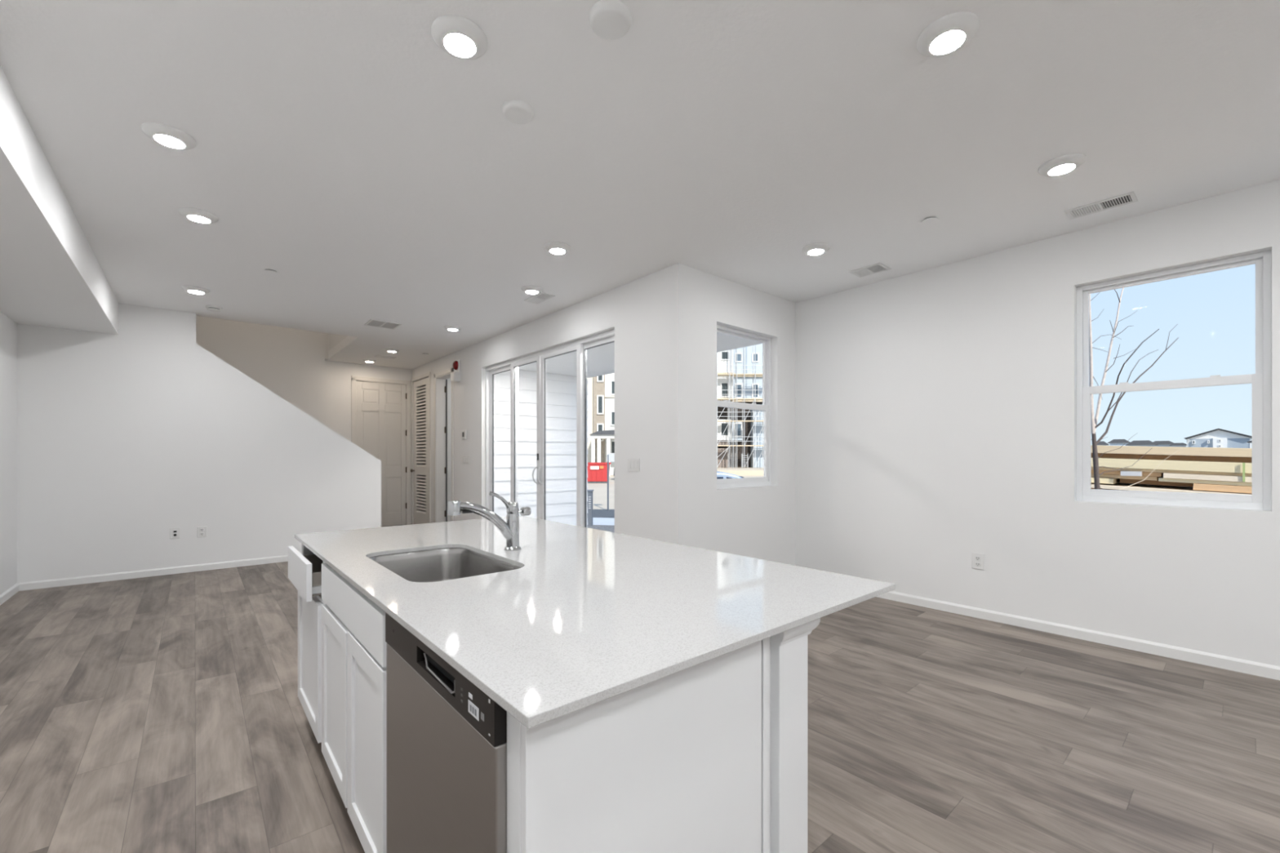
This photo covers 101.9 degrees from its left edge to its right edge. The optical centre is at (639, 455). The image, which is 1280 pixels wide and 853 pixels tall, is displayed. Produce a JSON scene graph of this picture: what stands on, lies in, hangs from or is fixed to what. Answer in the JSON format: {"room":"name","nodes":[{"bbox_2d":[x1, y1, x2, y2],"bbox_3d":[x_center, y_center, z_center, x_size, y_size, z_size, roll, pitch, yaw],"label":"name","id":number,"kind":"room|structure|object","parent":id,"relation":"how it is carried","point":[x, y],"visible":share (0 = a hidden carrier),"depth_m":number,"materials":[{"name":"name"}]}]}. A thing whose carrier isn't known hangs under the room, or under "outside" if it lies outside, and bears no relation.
{"room":"kitchen","nodes":[
{"label":"kitchen","id":0,"kind":"room"},
{"bbox_2d":[0,311,17,595],"bbox_3d":[-2.692,-0.154,1.025,0.146,2.919,10.660,0,0,-41],"label":"wall","id":1,"kind":"structure","parent":0,"point":[8,327],"depth_m":4.79,"materials":[{"name":"white paint"}]},
{"bbox_2d":[0,582,18,605],"bbox_3d":[-2.639,1.266,1.085,0.014,0.078,10.382,0,0,-41],"label":"baseboard","id":2,"kind":"structure","parent":1,"relation":"attached to","point":[14,589],"depth_m":4.76,"materials":[{"name":"white paint"}]},
{"bbox_2d":[17,302,381,583],"bbox_3d":[-4.828,-0.154,6.124,3.248,2.919,0.120,0,0,-41],"label":"wall","id":3,"kind":"structure","parent":0,"point":[125,439],"depth_m":5.68,"materials":[{"name":"white paint"}]},
{"bbox_2d":[18,553,302,591],"bbox_3d":[-4.779,1.266,6.078,3.234,0.078,0.014,0,0,-41],"label":"baseboard","id":4,"kind":"structure","parent":3,"relation":"attached to","point":[29,585],"depth_m":5.60,"materials":[{"name":"white paint"}]},
{"bbox_2d":[169,527,180,538],"bbox_3d":[-5.154,0.856,5.758,0.086,0.120,0.012,0,0,-41],"label":"wall jack","id":5,"kind":"object","parent":3,"relation":"attached to","point":[175,533],"visible":1,"depth_m":5.76,"materials":[{"name":"white plastic"}]},
{"bbox_2d":[196,526,206,537],"bbox_3d":[-4.982,0.863,5.907,0.086,0.120,0.011,0,0,-41],"label":"wall outlet","id":6,"kind":"object","parent":3,"relation":"attached to","point":[201,531],"visible":1,"depth_m":5.90,"materials":[{"name":"white plastic"}]},
{"bbox_2d":[195,315,324,425],"bbox_3d":[-6.000,-0.995,8.166,1.760,4.600,0.310,0,0,-41],"label":"wall","id":7,"kind":"structure","parent":0,"point":[289,362],"depth_m":8.19,"materials":[{"name":"white paint"}]},
{"bbox_2d":[324,333,347,360],"bbox_3d":[-5.203,-2.454,7.368,1.930,1.680,2.560,0,0,-41],"label":"wall","id":8,"kind":"structure","parent":0,"point":[331,340],"depth_m":8.49,"materials":[{"name":"white paint"}]},
{"bbox_2d":[324,360,426,524],"bbox_3d":[-4.144,-0.154,9.866,3.350,2.919,0.145,0,0,-41],"label":"wall","id":9,"kind":"structure","parent":0,"point":[338,375],"depth_m":8.96,"materials":[{"name":"white paint"}]},
{"bbox_2d":[351,375,410,527],"bbox_3d":[-4.699,-0.044,9.406,0.980,2.700,0.201,0,0,-41],"label":"door","id":10,"kind":"structure","parent":9,"relation":"in","point":[380,408],"depth_m":9.43,"materials":[{"name":"white paint"}]},
{"bbox_2d":[411,267,666,542],"bbox_3d":[-1.958,-0.154,7.117,0.150,2.919,6.875,0,0,-41],"label":"wall","id":11,"kind":"structure","parent":0,"point":[636,310],"depth_m":4.95,"materials":[{"name":"white paint"}]},
{"bbox_2d":[410,372,431,524],"bbox_3d":[-3.922,-0.067,9.275,0.102,2.745,1.003,0,0,-41],"label":"door","id":12,"kind":"structure","parent":11,"relation":"in","point":[418,517],"depth_m":9.32,"materials":[{"name":"white paint"}]},
{"bbox_2d":[434,367,453,522],"bbox_3d":[-2.867,-0.037,8.708,0.869,2.685,0.838,0,0,-41],"label":"door","id":13,"kind":"structure","parent":11,"relation":"in","point":[443,388],"depth_m":8.74,"materials":[{"name":"white paint"}]},
{"bbox_2d":[450,360,460,382],"bbox_3d":[-2.823,-1.300,7.933,0.100,0.330,0.170,0,0,-41],"label":"fire alarm strobe","id":14,"kind":"object","parent":11,"relation":"attached to","point":[455,375],"visible":1,"depth_m":7.89,"materials":[{"name":"white plastic"}]},
{"bbox_2d":[462,430,466,439],"bbox_3d":[-2.620,-0.315,7.751,0.030,0.140,0.150,0,0,-41],"label":"thermostat","id":15,"kind":"object","parent":11,"relation":"attached to","point":[464,432],"visible":1,"depth_m":7.73,"materials":[{"name":"white plastic"}]},
{"bbox_2d":[485,328,614,527],"bbox_3d":[-1.185,0.029,6.210,0.151,2.552,3.052,0,0,-41],"label":"door","id":16,"kind":"structure","parent":11,"relation":"in","point":[580,346],"depth_m":6.21,"materials":[{"name":"white plastic"}]},
{"bbox_2d":[627,458,639,471],"bbox_3d":[-0.061,0.084,4.779,0.011,0.118,0.170,0,0,-41],"label":"light switch","id":17,"kind":"object","parent":11,"relation":"attached to","point":[633,464],"visible":1,"depth_m":4.77,"materials":[{"name":"white plastic"}]},
{"bbox_2d":[493,369,587,527],"bbox_3d":[-1.587,0.015,8.151,1.760,2.660,0.157,0,0,-41],"label":"wall","id":18,"kind":"structure","parent":0,"point":[561,389],"depth_m":8.16,"materials":[{"name":"white"}]},
{"bbox_2d":[0,0,1279,368],"bbox_3d":[-1.099,-1.679,3.971,6.400,0.130,13.060,0,0,-41],"label":"ceiling","id":19,"kind":"structure","parent":0,"point":[339,148],"depth_m":2.63,"materials":[{"name":"white paint"}]},
{"bbox_2d":[0,65,118,334],"bbox_3d":[-2.380,-1.446,1.306,0.694,0.335,10.382,0,0,-41],"label":"soffit","id":20,"kind":"structure","parent":19,"relation":"attached to","point":[51,276],"depth_m":3.33,"materials":[{"name":"white paint"}]},
{"bbox_2d":[141,122,196,150],"bbox_3d":[-2.367,-1.595,2.614,0.206,0.037,0.206,0,0,-41],"label":"recessed light","id":21,"kind":"object","parent":19,"relation":"in","point":[169,136],"visible":1,"depth_m":2.58,"materials":[{"name":"white plastic"}]},
{"bbox_2d":[154,134,184,148],"bbox_3d":[-2.367,-1.582,2.614,0.112,0.011,0.112,0,0,-41],"label":"diffuser","id":22,"kind":"object","parent":21,"relation":"attached to","point":[171,141],"depth_m":2.60,"materials":[{"name":"white plastic"}]},
{"bbox_2d":[182,285,209,294],"bbox_3d":[-4.289,-1.595,5.017,0.206,0.037,0.206,0,0,-41],"label":"recessed light","id":23,"kind":"object","parent":19,"relation":"in","point":[192,289],"visible":1,"depth_m":4.97,"materials":[{"name":"white plastic"}]},
{"bbox_2d":[188,290,203,293],"bbox_3d":[-4.289,-1.582,5.017,0.112,0.011,0.112,0,0,-41],"label":"diffuser","id":24,"kind":"object","parent":23,"relation":"attached to","point":[191,291],"depth_m":5.00,"materials":[{"name":"white plastic"}]},
{"bbox_2d":[178,207,218,223],"bbox_3d":[-2.946,-1.595,3.470,0.206,0.037,0.206,0,0,-41],"label":"recessed light","id":25,"kind":"object","parent":19,"relation":"in","point":[196,215],"visible":1,"depth_m":3.43,"materials":[{"name":"white plastic"}]},
{"bbox_2d":[187,215,209,222],"bbox_3d":[-2.946,-1.582,3.470,0.112,0.011,0.112,0,0,-41],"label":"diffuser","id":26,"kind":"object","parent":25,"relation":"attached to","point":[199,219],"depth_m":3.46,"materials":[{"name":"white plastic"}]},
{"bbox_2d":[205,305,222,311],"bbox_3d":[-4.623,-1.595,5.637,0.144,0.038,0.144,0,0,-41],"label":"smoke detector","id":27,"kind":"object","parent":19,"relation":"attached to","point":[211,308],"visible":1,"depth_m":5.60,"materials":[{"name":"white plastic"}]},
{"bbox_2d":[262,269,278,274],"bbox_3d":[-3.223,-1.608,4.534,0.110,0.011,0.110,0,0,-41],"label":"sprinkler cover","id":28,"kind":"object","parent":19,"relation":"attached to","point":[267,271],"visible":1,"depth_m":4.53,"materials":[{"name":"grey plastic"}]},
{"bbox_2d":[362,359,376,362],"bbox_3d":[-4.552,-1.595,8.742,0.206,0.037,0.206,0,0,-41],"label":"recessed light","id":29,"kind":"object","parent":19,"relation":"in","point":[364,360],"visible":1,"depth_m":8.68,"materials":[{"name":"white"}]},
{"bbox_2d":[364,319,401,329],"bbox_3d":[-3.149,-1.609,6.362,0.345,0.008,0.345,0,0,-41],"label":"ceiling vent","id":30,"kind":"object","parent":19,"relation":"in","point":[372,322],"visible":1,"depth_m":6.35,"materials":[{"name":"white metal"}]},
{"bbox_2d":[374,355,396,359],"bbox_3d":[-4.151,-1.609,8.468,0.300,0.008,0.160,0,0,-41],"label":"ceiling vent","id":31,"kind":"object","parent":19,"relation":"in","point":[376,356],"visible":1,"depth_m":8.44,"materials":[{"name":"white metal"}]},
{"bbox_2d":[384,348,399,352],"bbox_3d":[-3.766,-1.595,7.887,0.206,0.037,0.206,0,0,-41],"label":"recessed light","id":32,"kind":"object","parent":19,"relation":"in","point":[389,350],"visible":1,"depth_m":7.83,"materials":[{"name":"white plastic"}]},
{"bbox_2d":[444,324,461,331],"bbox_3d":[-2.348,-1.595,6.513,0.206,0.037,0.206,0,0,-41],"label":"recessed light","id":33,"kind":"object","parent":19,"relation":"in","point":[453,328],"visible":1,"depth_m":6.46,"materials":[{"name":"white"}]},
{"bbox_2d":[431,14,487,60],"bbox_3d":[-0.694,-1.595,2.002,0.206,0.037,0.206,0,0,-41],"label":"recessed light","id":34,"kind":"object","parent":19,"relation":"in","point":[459,37],"visible":1,"depth_m":1.97,"materials":[{"name":"white plastic"}]},
{"bbox_2d":[444,33,475,57],"bbox_3d":[-0.694,-1.582,2.002,0.112,0.011,0.112,0,0,-41],"label":"diffuser","id":35,"kind":"object","parent":34,"relation":"attached to","point":[456,45],"depth_m":1.99,"materials":[{"name":"white plastic"}]},
{"bbox_2d":[502,99,534,124],"bbox_3d":[-0.569,-1.599,2.425,0.148,0.029,0.148,0,0,-41],"label":"smoke detector","id":36,"kind":"object","parent":19,"relation":"attached to","point":[515,111],"visible":1,"depth_m":2.40,"materials":[{"name":"white plastic"}]},
{"bbox_2d":[520,285,542,294],"bbox_3d":[-1.043,-1.595,5.016,0.206,0.037,0.206,0,0,-41],"label":"recessed light","id":37,"kind":"object","parent":19,"relation":"in","point":[532,290],"visible":1,"depth_m":4.96,"materials":[{"name":"white plastic"}]},
{"bbox_2d":[525,290,537,293],"bbox_3d":[-1.043,-1.582,5.016,0.112,0.011,0.112,0,0,-41],"label":"diffuser","id":38,"kind":"object","parent":37,"relation":"attached to","point":[526,291],"depth_m":5.00,"materials":[{"name":"white plastic"}]},
{"bbox_2d":[524,292,555,303],"bbox_3d":[-1.027,-1.609,5.303,0.160,0.008,0.355,0,0,-41],"label":"ceiling vent","id":39,"kind":"object","parent":19,"relation":"in","point":[539,298],"visible":1,"depth_m":5.29,"materials":[{"name":"white metal"}]},
{"bbox_2d":[543,241,570,254],"bbox_3d":[-0.637,-1.595,4.016,0.206,0.037,0.206,0,0,-41],"label":"recessed light","id":40,"kind":"object","parent":19,"relation":"in","point":[553,247],"visible":1,"depth_m":3.97,"materials":[{"name":"white plastic"}]},
{"bbox_2d":[550,248,564,254],"bbox_3d":[-0.637,-1.582,4.016,0.112,0.011,0.112,0,0,-41],"label":"diffuser","id":41,"kind":"object","parent":40,"relation":"attached to","point":[553,251],"depth_m":4.00,"materials":[{"name":"white plastic"}]},
{"bbox_2d":[589,0,631,39],"bbox_3d":[-0.109,-1.598,1.913,0.156,0.031,0.156,0,0,-41],"label":"smoke detector","id":42,"kind":"object","parent":19,"relation":"attached to","point":[610,20],"visible":1,"depth_m":1.89,"materials":[{"name":"white plastic"}]},
{"bbox_2d":[802,242,830,255],"bbox_3d":[1.366,-1.595,4.032,0.206,0.037,0.206,0,0,-41],"label":"recessed light","id":43,"kind":"object","parent":19,"relation":"in","point":[819,248],"visible":1,"depth_m":3.98,"materials":[{"name":"white plastic"}]},
{"bbox_2d":[808,248,823,255],"bbox_3d":[1.366,-1.582,4.032,0.112,0.011,0.112,0,0,-41],"label":"diffuser","id":44,"kind":"object","parent":43,"relation":"attached to","point":[811,251],"depth_m":4.02,"materials":[{"name":"white plastic"}]},
{"bbox_2d":[848,262,891,277],"bbox_3d":[1.992,-1.609,4.506,0.215,0.008,0.275,0,0,-41],"label":"ceiling vent","id":45,"kind":"object","parent":19,"relation":"in","point":[874,268],"visible":1,"depth_m":4.50,"materials":[{"name":"white metal"}]},
{"bbox_2d":[921,217,937,224],"bbox_3d":[1.978,-1.608,3.546,0.100,0.011,0.100,0,0,-41],"label":"sprinkler cover","id":46,"kind":"object","parent":19,"relation":"attached to","point":[929,220],"visible":1,"depth_m":3.54,"materials":[{"name":"grey plastic"}]},
{"bbox_2d":[916,11,979,57],"bbox_3d":[1.176,-1.595,1.988,0.206,0.037,0.206,0,0,-41],"label":"recessed light","id":47,"kind":"object","parent":19,"relation":"in","point":[950,33],"visible":1,"depth_m":1.95,"materials":[{"name":"white"}]},
{"bbox_2d":[930,30,964,54],"bbox_3d":[1.176,-1.582,1.988,0.112,0.011,0.112,0,0,-41],"label":"diffuser","id":48,"kind":"object","parent":47,"relation":"attached to","point":[946,42],"depth_m":1.98,"materials":[{"name":"white plastic"}]},
{"bbox_2d":[1038,153,1085,177],"bbox_3d":[2.330,-1.595,2.871,0.206,0.037,0.206,0,0,-41],"label":"recessed light","id":49,"kind":"object","parent":19,"relation":"in","point":[1064,164],"visible":1,"depth_m":2.83,"materials":[{"name":"white"}]},
{"bbox_2d":[1048,164,1075,175],"bbox_3d":[2.330,-1.582,2.871,0.112,0.011,0.112,0,0,-41],"label":"diffuser","id":50,"kind":"object","parent":49,"relation":"attached to","point":[1060,169],"depth_m":2.86,"materials":[{"name":"white plastic"}]},
{"bbox_2d":[1065,191,1137,219],"bbox_3d":[2.968,-1.609,3.347,0.175,0.008,0.330,0,0,-41],"label":"ceiling vent","id":51,"kind":"object","parent":19,"relation":"in","point":[1129,197],"visible":1,"depth_m":3.34,"materials":[{"name":"white metal"}]},
{"bbox_2d":[0,561,1279,852],"bbox_3d":[-1.098,1.355,3.975,6.394,0.100,13.045,0,0,-41],"label":"floor","id":52,"kind":"structure","parent":0,"point":[165,713],"depth_m":2.42,"materials":[{"name":"plastic"}]},
{"bbox_2d":[288,544,325,742],"bbox_3d":[-1.270,0.858,2.537,0.686,0.895,0.615,0,0,-41],"label":"base cabinet","id":53,"kind":"object","parent":52,"relation":"on","point":[304,570],"visible":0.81,"depth_m":2.28,"materials":[{"name":"white paint"}]},
{"bbox_2d":[321,563,386,852],"bbox_3d":[-0.742,0.858,1.951,0.646,0.895,0.958,0,0,-41],"label":"base cabinet","id":54,"kind":"object","parent":52,"relation":"on","point":[354,645],"visible":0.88,"depth_m":1.65,"materials":[{"name":"white paint"}]},
{"bbox_2d":[294,515,895,728],"bbox_3d":[-0.474,0.400,2.096,1.251,0.018,2.403,0,0,-41],"label":"countertop","id":55,"kind":"structure","parent":54,"relation":"on","point":[588,616],"depth_m":1.39,"materials":[{"name":"white stone"}]},
{"bbox_2d":[368,547,521,582],"bbox_3d":[-0.750,0.511,1.962,0.444,0.202,0.719,0,0,-41],"label":"sink","id":56,"kind":"object","parent":55,"relation":"in","point":[446,563],"visible":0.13,"depth_m":2.24,"materials":[{"name":"silver metal"}]},
{"bbox_2d":[447,491,531,551],"bbox_3d":[-0.607,0.268,2.114,0.351,0.248,0.070,0,0,-41],"label":"kitchen faucet","id":57,"kind":"object","parent":55,"relation":"on","point":[509,529],"visible":1,"depth_m":2.14,"materials":[{"name":"silver metal"}]},
{"bbox_2d":[385,612,506,852],"bbox_3d":[-0.221,0.858,1.326,0.630,0.894,0.656,0,0,-41],"label":"dishwasher","id":58,"kind":"object","parent":52,"relation":"on","point":[446,738],"visible":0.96,"depth_m":1.07,"materials":[{"name":"silver metal"}]},
{"bbox_2d":[506,637,768,852],"bbox_3d":[0.042,0.858,1.071,0.650,0.896,0.071,0,0,-41],"label":"island end panel","id":59,"kind":"object","parent":52,"relation":"on","point":[678,762],"visible":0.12,"depth_m":1.02,"materials":[{"name":"white paint"}]},
{"bbox_2d":[768,617,820,852],"bbox_3d":[-0.354,0.858,2.193,0.206,0.896,2.319,0,0,-41],"label":"island leg","id":60,"kind":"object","parent":52,"relation":"on","point":[788,649],"depth_m":1.31,"materials":[{"name":"white paint"}]},
{"bbox_2d":[518,332,762,377],"bbox_3d":[-0.261,-1.759,6.619,1.780,0.909,3.910,0,0,-41],"label":"sky","id":61,"kind":"structure","parent":0,"point":[600,359],"depth_m":7.03,"materials":[{"name":"white"}]},
{"bbox_2d":[666,262,795,565],"bbox_3d":[0.929,-0.154,4.964,1.734,2.919,0.152,0,0,-41],"label":"wall","id":62,"kind":"structure","parent":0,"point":[758,522],"depth_m":4.62,"materials":[{"name":"white paint"}]},
{"bbox_2d":[716,324,771,488],"bbox_3d":[0.969,-0.452,5.043,0.925,1.510,0.070,0,0,-41],"label":"window","id":63,"kind":"structure","parent":62,"relation":"attached to","point":[766,480],"depth_m":5.28,"materials":[{"name":"white plastic"}]},
{"bbox_2d":[795,179,1279,666],"bbox_3d":[3.559,-0.154,3.341,0.146,2.919,6.040,0,0,-41],"label":"wall","id":64,"kind":"structure","parent":0,"point":[935,408],"depth_m":4.03,"materials":[{"name":"white paint"}]},
{"bbox_2d":[971,552,983,569],"bbox_3d":[2.726,0.850,4.192,0.011,0.128,0.086,0,0,-41],"label":"wall outlet","id":65,"kind":"object","parent":64,"relation":"attached to","point":[977,559],"visible":1,"depth_m":4.19,"materials":[{"name":"white plastic"}]},
{"bbox_2d":[876,591,1279,680],"bbox_3d":[3.499,1.266,3.288,0.014,0.078,5.738,0,0,-41],"label":"baseboard","id":66,"kind":"structure","parent":64,"relation":"attached to","point":[1265,670],"depth_m":3.61,"materials":[{"name":"white paint"}]},
{"bbox_2d":[1076,250,1271,511],"bbox_3d":[3.502,-0.451,3.465,0.070,1.557,0.903,0,0,-41],"label":"window","id":67,"kind":"structure","parent":64,"relation":"in","point":[1260,498],"depth_m":3.32,"materials":[{"name":"white plastic"}]},
{"bbox_3d":[6.611,1.787,6.194,1.100,0.237,0.120,0,0,-41],"label":"block","id":68,"kind":"object","parent":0,"visible":0},
{"bbox_3d":[6.599,1.034,6.184,1.130,1.430,6.000,0,0,-41],"label":"string course","id":69,"kind":"object","parent":68,"relation":"on","visible":0},
{"bbox_2d":[1091,482,1251,494],"bbox_3d":[6.580,0.408,6.168,1.180,0.280,5.997,0,0,-41],"label":"board","id":70,"kind":"object","parent":69,"relation":"on","point":[1146,487],"visible":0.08,"depth_m":6.15,"materials":[{"name":"beige wood"}]},
{"bbox_2d":[1091,476,1119,484],"bbox_3d":[5.423,0.265,7.579,1.100,0.156,2.350,0,0,-41],"label":"board","id":71,"kind":"object","parent":70,"relation":"on","point":[1102,480],"visible":0.2,"depth_m":6.40,"materials":[{"name":"beige wood"}]},
{"bbox_2d":[1091,473,1162,480],"bbox_3d":[5.581,0.214,7.471,1.000,0.152,2.719,0,0,-41],"label":"board","id":72,"kind":"object","parent":71,"relation":"on","point":[1108,476],"visible":0.2,"depth_m":6.30,"materials":[{"name":"brown wood"}]},
{"bbox_2d":[1091,469,1164,476],"bbox_3d":[5.575,0.165,7.440,1.050,0.157,2.759,0,0,-41],"label":"board","id":73,"kind":"object","parent":72,"relation":"on","point":[1117,473],"visible":0.2,"depth_m":6.17,"materials":[{"name":"wood"}]},
{"bbox_2d":[1120,478,1193,487],"bbox_3d":[6.492,0.320,6.501,0.880,0.078,0.621,0,0,-41],"label":"board","id":74,"kind":"object","parent":70,"relation":"on","point":[1122,481],"visible":0.48,"depth_m":6.21,"materials":[{"name":"brown wood"}]},
{"bbox_2d":[1192,483,1251,493],"bbox_3d":[7.580,0.403,5.040,1.130,0.190,2.985,0,0,-41],"label":"board","id":75,"kind":"object","parent":70,"relation":"on","point":[1200,486],"visible":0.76,"depth_m":5.64,"materials":[{"name":"beige wood"}]},
{"bbox_2d":[1158,476,1251,486],"bbox_3d":[7.495,0.340,5.147,1.120,0.167,3.259,0,0,-41],"label":"board","id":76,"kind":"object","parent":75,"relation":"on","point":[1160,479],"visible":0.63,"depth_m":5.74,"materials":[{"name":"beige wood"}]},
{"bbox_2d":[1163,472,1251,482],"bbox_3d":[7.500,0.290,5.125,1.140,0.186,3.220,0,0,-41],"label":"board","id":77,"kind":"object","parent":76,"relation":"on","point":[1166,475],"visible":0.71,"depth_m":5.72,"materials":[{"name":"beige wood"}]},
{"bbox_2d":[1091,466,1251,476],"bbox_3d":[6.618,0.188,6.200,1.080,0.272,5.996,0,0,-41],"label":"board","id":78,"kind":"object","parent":77,"relation":"on","point":[1100,468],"visible":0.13,"depth_m":5.93,"materials":[{"name":"brown wood"}]},
{"bbox_2d":[1120,471,1142,475],"bbox_3d":[5.866,0.210,6.201,0.080,0.054,0.180,0,0,-41],"label":"paper tag","id":79,"kind":"object","parent":78,"relation":"attached to","point":[1122,473],"visible":1,"depth_m":6.17,"materials":[{"name":"grey paper"}]},
{"bbox_2d":[1091,457,1251,473],"bbox_3d":[6.599,0.113,6.184,1.130,0.350,5.999,0,0,-41],"label":"board","id":80,"kind":"object","parent":78,"relation":"on","point":[1183,465],"visible":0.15,"depth_m":5.91,"materials":[{"name":"beige wood"}]},
{"bbox_2d":[1091,453,1251,462],"bbox_3d":[6.649,0.026,6.226,1.000,0.298,5.997,0,0,-41],"label":"board","id":81,"kind":"object","parent":80,"relation":"on","point":[1192,458],"visible":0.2,"depth_m":5.99,"materials":[{"name":"brown wood"}]},
{"bbox_2d":[1091,445,1251,457],"bbox_3d":[6.622,-0.051,6.204,1.170,0.334,5.999,0,0,-41],"label":"board","id":82,"kind":"object","parent":81,"relation":"on","point":[1205,451],"visible":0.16,"depth_m":5.90,"materials":[{"name":"brown wood"}]},
{"bbox_2d":[1242,462,1244,481],"bbox_3d":[6.407,0.173,5.510,0.010,0.205,0.017,0,0,-41],"label":"strap","id":83,"kind":"object","parent":80,"relation":"hanging from","point":[1243,464],"visible":1,"depth_m":5.51,"materials":[{"name":"green"}]},
{"label":"outside","id":84,"kind":"structure","parent":0,"visible":0},
{"bbox_2d":[716,467,763,475],"bbox_3d":[12.011,1.635,67.000,26.000,0.540,34.000,0,0,0],"label":"pad","id":85,"kind":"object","parent":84,"point":[736,471],"visible":0.14,"depth_m":50.00,"materials":[{"name":"beige concrete"}]},
{"bbox_2d":[717,343,762,467],"bbox_3d":[10.629,-7.170,66.850,11.091,17.050,14.300,0,0,0],"label":"scaffolded building","id":86,"kind":"structure","parent":85,"relation":"on","point":[722,356],"depth_m":61.15,"materials":[{"name":"white stucco"},{"name":"metal scaffolding"},{"name":"wood plank"}]},
{"bbox_2d":[716,345,763,467],"bbox_3d":[10.742,-6.760,59.031,8.485,16.234,1.222,0,0,0],"label":"scaffolding","id":87,"kind":"object","parent":85,"relation":"on","point":[727,365],"visible":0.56,"depth_m":58.59,"materials":[{"name":"grey"}]},
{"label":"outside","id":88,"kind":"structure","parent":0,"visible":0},
{"bbox_2d":[587,524,614,532],"bbox_3d":[-0.236,1.913,9.987,14.921,0.085,7.781,0,0,9],"label":"gravel bed","id":89,"kind":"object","parent":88,"point":[611,528],"depth_m":13.53,"materials":[{"name":"grey gravel"}]},
{"bbox_2d":[586,489,593,525],"bbox_3d":[-1.537,1.415,14.075,0.535,0.980,0.390,0,0,0],"label":"utility box","id":90,"kind":"object","parent":89,"relation":"on","point":[589,501],"visible":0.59,"depth_m":13.90,"materials":[{"name":"grey metal"}]},
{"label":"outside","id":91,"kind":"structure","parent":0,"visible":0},
{"bbox_2d":[587,475,763,509],"bbox_3d":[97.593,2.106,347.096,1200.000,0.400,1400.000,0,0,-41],"label":"ground","id":92,"kind":"structure","parent":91,"point":[599,493],"depth_m":26.39,"materials":[{"name":"white concrete"}]},
{"bbox_2d":[586,462,611,483],"bbox_3d":[-3.199,1.185,36.693,2.220,1.440,1.535,0,0,0],"label":"dumpster","id":93,"kind":"object","parent":92,"relation":"on","point":[597,471],"visible":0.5,"depth_m":36.00,"materials":[{"name":"red metal"}]},
{"bbox_2d":[586,373,614,475],"bbox_3d":[-4.005,-5.595,56.200,8.010,15.000,15.600,0,0,0],"label":"apartment building","id":94,"kind":"structure","parent":92,"relation":"on","point":[601,388],"depth_m":51.65,"materials":[{"name":"beige paint"}]},
{"bbox_2d":[1097,441,1108,445],"bbox_3d":[136.080,-1.163,153.366,3.620,6.136,10.000,0,0,42],"label":"house","id":95,"kind":"structure","parent":92,"relation":"on","point":[1100,443],"depth_m":149.50,"materials":[{"name":"grey"}]},
{"bbox_2d":[1107,439,1129,453],"bbox_3d":[164.527,-1.852,178.307,5.955,7.515,10.000,0,0,43],"label":"house","id":96,"kind":"structure","parent":92,"relation":"on","point":[1115,442],"depth_m":174.95,"materials":[{"name":"grey"}]},
{"bbox_2d":[1088,288,1182,489],"bbox_3d":[5.369,-0.031,5.354,1.527,3.874,0.507,0,0,-21],"label":"bare tree","id":97,"kind":"object","parent":92,"relation":"on","point":[1094,420],"visible":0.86,"depth_m":5.30,"materials":[{"name":"brown plant"}]},
{"bbox_2d":[1125,440,1158,454],"bbox_3d":[148.004,-1.278,153.237,6.851,6.367,10.000,0,0,44],"label":"house","id":98,"kind":"structure","parent":92,"relation":"on","point":[1135,443],"depth_m":149.64,"materials":[{"name":"grey"}]},
{"bbox_2d":[1153,440,1173,446],"bbox_3d":[179.224,-1.583,178.173,10.000,6.976,6.902,0,0,-45],"label":"house","id":99,"kind":"structure","parent":92,"relation":"on","point":[1161,443],"depth_m":174.61,"materials":[{"name":"grey"}]},
{"bbox_2d":[1168,443,1186,455],"bbox_3d":[158.979,-0.932,153.122,10.000,5.674,4.085,0,0,-44],"label":"house","id":100,"kind":"structure","parent":92,"relation":"on","point":[1178,445],"depth_m":149.90,"materials":[{"name":"grey"}]},
{"bbox_2d":[1184,428,1251,457],"bbox_3d":[92.550,-1.167,83.091,9.900,6.146,7.399,0,0,-42],"label":"house","id":101,"kind":"structure","parent":92,"relation":"on","point":[1218,437],"depth_m":79.96,"materials":[{"name":"grey"}]},
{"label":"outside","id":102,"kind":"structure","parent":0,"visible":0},
{"bbox_2d":[592,517,614,525],"bbox_3d":[-0.537,1.921,12.179,16.882,0.070,6.898,0,0,13],"label":"path","id":103,"kind":"structure","parent":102,"point":[596,521],"depth_m":15.01,"materials":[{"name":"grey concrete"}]},
{"bbox_2d":[716,471,742,479],"bbox_3d":[2.037,1.161,13.520,4.387,1.510,1.900,0,0,0],"label":"car","id":104,"kind":"object","parent":103,"relation":"on","point":[720,475],"visible":0.02,"depth_m":12.72,"materials":[{"name":"silver metal"}]},
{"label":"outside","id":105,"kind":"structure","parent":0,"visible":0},
{"bbox_2d":[592,509,614,518],"bbox_3d":[1.313,1.925,16.191,19.834,0.062,4.442,0,0,1],"label":"road","id":106,"kind":"structure","parent":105,"point":[596,513],"depth_m":16.98,"materials":[{"name":"grey asphalt"}]},
{"bbox_2d":[607,453,614,511],"bbox_3d":[-0.974,0.905,18.000,0.330,2.000,0.060,0,0,0],"label":"sign pole","id":107,"kind":"object","parent":106,"relation":"on","point":[611,456],"visible":0.85,"depth_m":17.98,"materials":[{"name":"grey metal"}]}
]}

